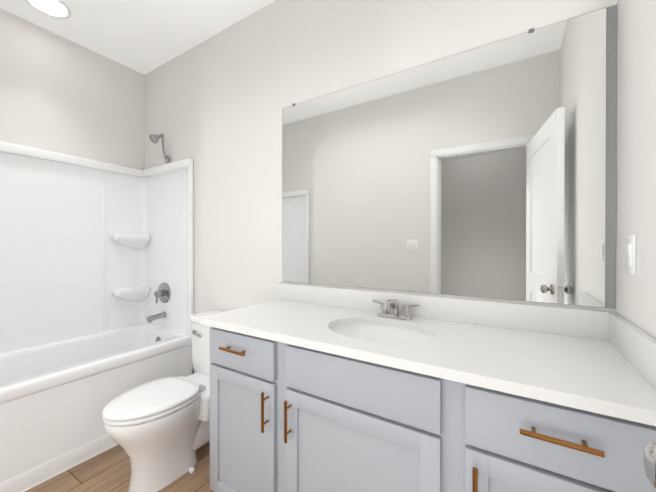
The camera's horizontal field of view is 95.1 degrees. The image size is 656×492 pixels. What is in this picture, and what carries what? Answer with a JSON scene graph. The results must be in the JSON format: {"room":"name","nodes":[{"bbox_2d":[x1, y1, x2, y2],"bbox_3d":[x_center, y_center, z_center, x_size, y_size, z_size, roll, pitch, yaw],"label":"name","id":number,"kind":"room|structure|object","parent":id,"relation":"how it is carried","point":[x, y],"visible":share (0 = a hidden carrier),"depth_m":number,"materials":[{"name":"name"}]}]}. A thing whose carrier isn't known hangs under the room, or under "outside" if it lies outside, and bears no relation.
{"room":"bathroom","nodes":[
{"label":"bathroom","id":0,"kind":"room"},
{"bbox_2d":[0,9,144,169],"bbox_3d":[-2.115,-0.146,1.999,0.120,2.740,1.650,0,0,32],"label":"wall","id":1,"kind":"structure","parent":0,"point":[59,94],"depth_m":2.20,"materials":[{"name":"paint"}]},
{"bbox_2d":[25,441,213,491],"bbox_3d":[-0.633,1.272,0.213,4.530,0.080,3.370,0,0,32],"label":"floor","id":2,"kind":"structure","parent":0,"point":[109,470],"depth_m":1.59,"materials":[{"name":"brown wood"}]},
{"bbox_2d":[0,133,193,491],"bbox_3d":[-1.723,0.160,1.828,0.721,2.128,1.524,0,0,32],"label":"bathtub","id":3,"kind":"object","parent":2,"relation":"on","point":[96,285],"visible":0.94,"depth_m":2.14,"materials":[{"name":"white plastic"}]},
{"bbox_2d":[102,311,220,491],"bbox_3d":[-0.828,0.842,1.706,0.458,0.765,0.764,0,0,32],"label":"toilet","id":4,"kind":"object","parent":2,"relation":"on","point":[157,431],"visible":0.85,"depth_m":1.53,"materials":[{"name":"white ceramic"}]},
{"bbox_2d":[199,323,655,491],"bbox_3d":[0.209,0.791,1.192,1.493,0.869,0.568,0,0,32],"label":"bathroom vanity","id":5,"kind":"object","parent":2,"relation":"on","point":[321,389],"depth_m":0.92,"materials":[{"name":"painted wood"},{"name":"brushed gold metal"}]},
{"bbox_2d":[199,299,655,418],"bbox_3d":[0.203,0.342,1.204,1.518,0.030,0.552,0,0,32],"label":"countertop","id":6,"kind":"structure","parent":5,"relation":"on","point":[571,367],"depth_m":0.92,"materials":[{"name":"white stone"}]},
{"bbox_2d":[319,315,442,350],"bbox_3d":[0.204,0.423,1.194,0.492,0.157,0.400,0,0,32],"label":"sink","id":7,"kind":"object","parent":6,"relation":"in","point":[377,330],"depth_m":1.33,"materials":[{"name":"white ceramic"}]},
{"bbox_2d":[371,295,422,322],"bbox_3d":[0.278,0.280,1.329,0.224,0.093,0.160,0,0,32],"label":"faucet","id":8,"kind":"object","parent":6,"relation":"on","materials":[{"name":"silver metal"}]},
{"bbox_2d":[0,0,274,74],"bbox_3d":[-0.720,-1.563,1.196,3.330,0.100,1.770,0,0,32],"label":"ceiling","id":9,"kind":"structure","parent":0,"point":[144,37],"depth_m":2.04,"materials":[{"name":"paint"}]},
{"bbox_2d":[25,0,70,18],"bbox_3d":[-1.759,-1.512,1.884,0.224,0.007,0.224,0,0,32],"label":"recessed light","id":10,"kind":"object","parent":9,"relation":"in","point":[57,9],"visible":1,"depth_m":1.90,"materials":[{"name":"white"}]},
{"bbox_2d":[145,0,616,372],"bbox_3d":[-0.284,-0.146,1.903,3.330,2.740,0.120,0,0,32],"label":"wall","id":11,"kind":"structure","parent":0,"point":[216,104],"depth_m":1.90,"materials":[{"name":"paint"}]},
{"bbox_2d":[278,283,606,338],"bbox_3d":[0.343,0.276,1.430,1.518,0.100,0.020,0,0,32],"label":"backsplash","id":12,"kind":"structure","parent":11,"relation":"attached to","point":[588,324],"depth_m":1.24,"materials":[{"name":"white stone"}]},
{"bbox_2d":[282,4,616,308],"bbox_3d":[0.357,-0.312,1.425,1.494,1.052,0.009,0,0,32],"label":"mirror","id":13,"kind":"object","parent":11,"relation":"attached to","point":[487,171],"visible":1,"depth_m":1.27,"materials":[{"name":"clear mirror"}]},
{"bbox_2d":[616,0,655,338],"bbox_3d":[0.612,-0.139,0.304,0.120,2.740,1.650,0,0,32],"label":"wall","id":14,"kind":"structure","parent":0,"point":[636,150],"depth_m":0.86,"materials":[{"name":"paint"}]},
{"bbox_2d":[626,235,635,274],"bbox_3d":[0.903,0.025,0.897,0.010,0.115,0.070,0,0,32],"label":"light switch","id":15,"kind":"object","parent":14,"relation":"attached to","point":[630,254],"visible":1,"depth_m":0.88,"materials":[{"name":"white plastic"}]},
{"bbox_2d":[607,311,655,390],"bbox_3d":[0.834,0.278,0.800,0.020,0.100,0.532,0,0,32],"label":"backsplash","id":16,"kind":"structure","parent":14,"relation":"attached to","point":[636,346],"depth_m":0.82,"materials":[{"name":"white stone"}]},
{"bbox_2d":[643,441,655,488],"bbox_3d":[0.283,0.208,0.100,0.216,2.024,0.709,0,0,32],"label":"door knob","id":17,"kind":"object","parent":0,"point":[649,459],"depth_m":0.36,"materials":[{"name":"silver"}]}
]}

